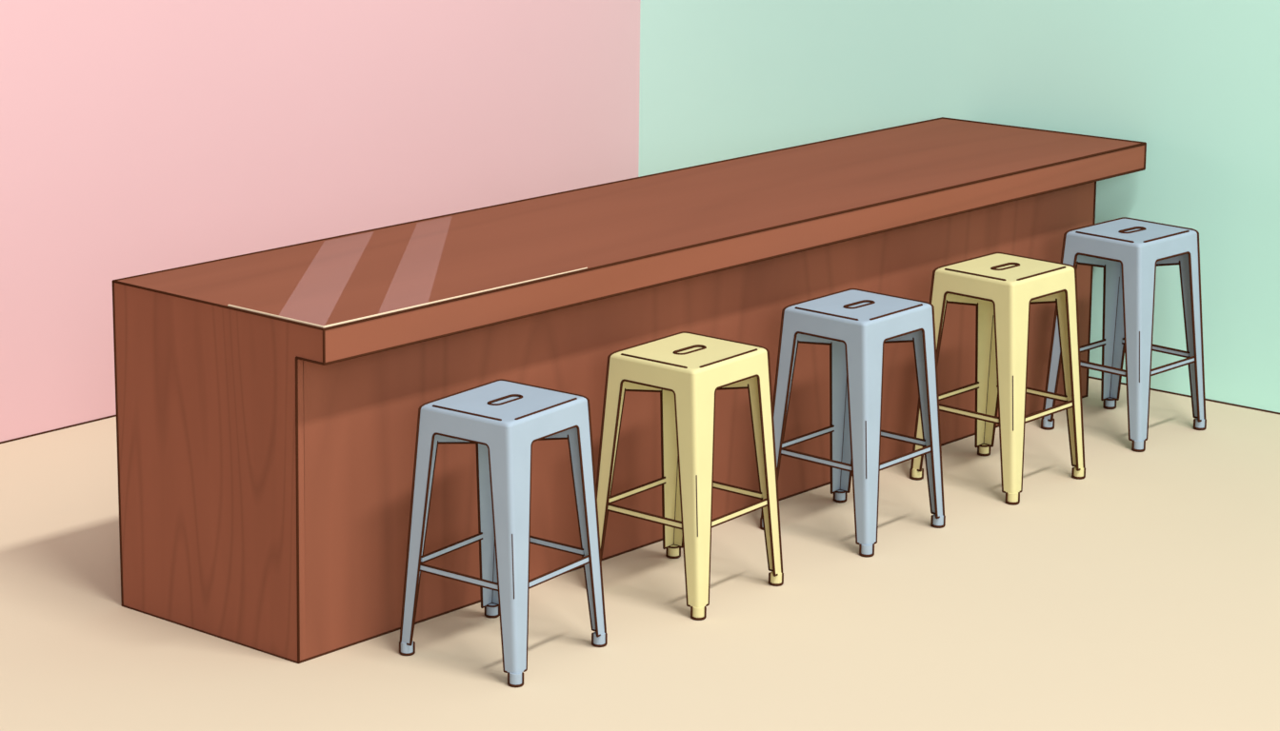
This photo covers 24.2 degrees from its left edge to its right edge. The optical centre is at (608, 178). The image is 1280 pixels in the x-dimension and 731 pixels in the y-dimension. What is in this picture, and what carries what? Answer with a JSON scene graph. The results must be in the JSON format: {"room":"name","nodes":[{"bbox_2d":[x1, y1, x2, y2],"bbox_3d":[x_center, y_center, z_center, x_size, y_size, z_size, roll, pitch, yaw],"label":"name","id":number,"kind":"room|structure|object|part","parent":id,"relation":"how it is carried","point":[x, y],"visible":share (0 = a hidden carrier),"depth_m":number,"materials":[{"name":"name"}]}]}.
{"room":"bar","nodes":[
{"label":"bar","id":0,"kind":"room"},
{"bbox_2d":[0,0,640,444],"bbox_3d":[-4.418,0.382,9.218,0.156,2.104,13.824,9,13,40],"label":"wall","id":1,"kind":"structure","parent":0,"point":[138,137],"depth_m":12.42,"materials":[{"name":"pink paint"}]},
{"bbox_2d":[0,378,1279,730],"bbox_3d":[0.100,2.173,5.666,11.991,0.100,13.970,9,13,40],"label":"floor","id":2,"kind":"structure","parent":0,"point":[1141,592],"depth_m":9.55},
{"bbox_2d":[399,379,607,687],"bbox_3d":[-0.323,1.074,9.243,0.505,0.804,0.513,8,12,35],"label":"bar stool","id":3,"kind":"object","parent":2,"relation":"on","point":[503,419],"visible":1,"depth_m":9.13,"materials":[{"name":"blue metal"}]},
{"bbox_3d":[-0.582,1.068,9.210,0.119,0.750,0.126,2,10,6],"label":"leg","id":4,"kind":"part","parent":3,"relation":"part of","materials":[{"name":"blue metal"}]},
{"bbox_3d":[-0.380,1.019,9.501,0.145,0.750,0.145,-4,11,-23],"label":"leg","id":5,"kind":"part","parent":3,"relation":"part of","materials":[{"name":"blue metal"}]},
{"bbox_3d":[-0.321,0.777,9.194,0.381,0.201,0.430,8,12,35],"label":"seat","id":6,"kind":"part","parent":3,"relation":"part of","materials":[{"name":"blue metal"}]},
{"bbox_3d":[-0.282,1.113,8.978,0.137,0.750,0.135,-3,11,-17],"label":"leg","id":7,"kind":"part","parent":3,"relation":"part of","materials":[{"name":"blue metal"}]},
{"bbox_3d":[-0.088,1.057,9.300,0.148,0.750,0.096,8,12,35],"label":"leg","id":8,"kind":"part","parent":3,"relation":"part of","materials":[{"name":"blue metal"}]},
{"bbox_2d":[111,117,1146,663],"bbox_3d":[0.311,0.618,11.076,1.006,1.082,4.725,9,13,40],"label":"bar counter","id":9,"kind":"object","parent":2,"relation":"on","point":[268,402],"depth_m":9.86,"materials":[{"name":"brown wood"}]},
{"bbox_3d":[-1.212,0.915,9.327,0.991,1.078,0.049,9,13,40],"label":"panel","id":10,"kind":"part","parent":9,"relation":"part of","materials":[{"name":"brown wood"}]},
{"bbox_2d":[114,117,1146,365],"bbox_3d":[0.316,0.145,10.993,1.006,0.118,4.724,9,13,40],"label":"countertop","id":11,"kind":"structure","parent":9,"relation":"on","point":[647,231],"depth_m":10.51,"materials":[{"name":"brown wood"}]},
{"bbox_3d":[0.525,0.728,10.785,0.035,0.971,4.539,9,13,40],"label":"panel","id":12,"kind":"part","parent":9,"relation":"part of","materials":[{"name":"brown wood"}]},
{"bbox_2d":[596,331,783,620],"bbox_3d":[0.260,0.962,9.882,0.511,0.813,0.520,9,13,38],"label":"bar stool","id":13,"kind":"object","parent":2,"relation":"on","point":[687,369],"visible":0.85,"depth_m":9.77,"materials":[{"name":"yellow metal"}]},
{"bbox_3d":[-0.003,0.954,9.861,0.120,0.759,0.127,2,10,8],"label":"leg","id":14,"kind":"part","parent":13,"relation":"part of","materials":[{"name":"yellow metal"}]},
{"bbox_3d":[0.215,0.905,10.146,0.147,0.759,0.147,-3,11,-21],"label":"leg","id":15,"kind":"part","parent":13,"relation":"part of","materials":[{"name":"yellow metal"}]},
{"bbox_3d":[0.262,0.661,9.833,0.386,0.204,0.436,9,13,38],"label":"seat","id":16,"kind":"part","parent":13,"relation":"part of","materials":[{"name":"yellow metal"}]},
{"bbox_3d":[0.289,1.001,9.613,0.139,0.759,0.137,-2,10,-14],"label":"leg","id":17,"kind":"part","parent":13,"relation":"part of","materials":[{"name":"yellow metal"}]},
{"bbox_3d":[0.500,0.947,9.929,0.150,0.760,0.098,9,13,38],"label":"leg","id":18,"kind":"part","parent":13,"relation":"part of","materials":[{"name":"yellow metal"}]},
{"bbox_2d":[760,288,945,557],"bbox_3d":[0.874,0.843,10.572,0.514,0.817,0.522,9,13,40],"label":"bar stool","id":19,"kind":"object","parent":2,"relation":"on","point":[856,325],"visible":0.91,"depth_m":10.47,"materials":[{"name":"blue metal"}]},
{"bbox_3d":[0.609,0.834,10.560,0.121,0.763,0.128,2,10,10],"label":"leg","id":20,"kind":"part","parent":19,"relation":"part of","materials":[{"name":"blue metal"}]},
{"bbox_3d":[0.840,0.787,10.838,0.147,0.763,0.148,-3,11,-19],"label":"leg","id":21,"kind":"part","parent":19,"relation":"part of","materials":[{"name":"blue metal"}]},
{"bbox_3d":[0.876,0.542,10.523,0.388,0.205,0.438,9,13,40],"label":"seat","id":22,"kind":"part","parent":19,"relation":"part of","materials":[{"name":"blue metal"}]},
{"bbox_3d":[0.893,0.883,10.300,0.140,0.763,0.137,-2,10,-12],"label":"leg","id":23,"kind":"part","parent":19,"relation":"part of","materials":[{"name":"blue metal"}]},
{"bbox_3d":[1.117,0.830,10.610,0.152,0.763,0.099,9,13,40],"label":"leg","id":24,"kind":"part","parent":19,"relation":"part of","materials":[{"name":"blue metal"}]},
{"bbox_2d":[909,252,1085,504],"bbox_3d":[1.475,0.731,11.223,0.517,0.822,0.526,10,14,42],"label":"bar stool","id":25,"kind":"object","parent":2,"relation":"on","point":[1003,288],"visible":1,"depth_m":11.12,"materials":[{"name":"yellow metal"}]},
{"bbox_3d":[1.208,0.721,11.219,0.122,0.767,0.129,3,10,12],"label":"leg","id":26,"kind":"part","parent":25,"relation":"part of","materials":[{"name":"yellow metal"}]},
{"bbox_3d":[1.448,0.674,11.492,0.149,0.767,0.149,-3,11,-17],"label":"leg","id":27,"kind":"part","parent":25,"relation":"part of","materials":[{"name":"yellow metal"}]},
{"bbox_3d":[1.477,0.428,11.174,0.391,0.207,0.441,10,14,42],"label":"seat","id":28,"kind":"part","parent":25,"relation":"part of","materials":[{"name":"yellow metal"}]},
{"bbox_3d":[1.486,0.771,10.949,0.141,0.767,0.138,-1,10,-11],"label":"leg","id":29,"kind":"part","parent":25,"relation":"part of","materials":[{"name":"yellow metal"}]},
{"bbox_3d":[1.720,0.719,11.254,0.152,0.767,0.100,10,14,42],"label":"leg","id":30,"kind":"part","parent":25,"relation":"part of","materials":[{"name":"yellow metal"}]},
{"bbox_2d":[1040,217,1206,452],"bbox_3d":[2.079,0.607,11.963,0.516,0.819,0.525,10,14,43],"label":"bar stool","id":31,"kind":"object","parent":2,"relation":"on","point":[1130,250],"visible":1,"depth_m":11.87,"materials":[{"name":"blue metal"}]},
{"bbox_3d":[1.813,0.595,11.967,0.122,0.765,0.129,3,10,14],"label":"leg","id":32,"kind":"part","parent":31,"relation":"part of","materials":[{"name":"blue metal"}]},
{"bbox_3d":[2.060,0.550,12.233,0.148,0.765,0.149,-2,10,-15],"label":"leg","id":33,"kind":"part","parent":31,"relation":"part of","materials":[{"name":"blue metal"}]},
{"bbox_3d":[2.081,0.304,11.914,0.390,0.207,0.440,10,14,43],"label":"seat","id":34,"kind":"part","parent":31,"relation":"part of","materials":[{"name":"blue metal"}]},
{"bbox_3d":[2.082,0.647,11.691,0.142,0.765,0.138,-1,10,-9],"label":"leg","id":35,"kind":"part","parent":31,"relation":"part of","materials":[{"name":"blue metal"}]},
{"bbox_3d":[2.324,0.597,11.988,0.152,0.765,0.100,10,14,43],"label":"leg","id":36,"kind":"part","parent":31,"relation":"part of","materials":[{"name":"blue metal"}]},
{"bbox_2d":[638,0,1279,415],"bbox_3d":[4.622,0.220,10.630,11.991,2.104,0.156,9,13,40],"label":"wall","id":37,"kind":"structure","parent":0,"point":[1197,82],"depth_m":12.75,"materials":[{"name":"green paint"}]}
]}

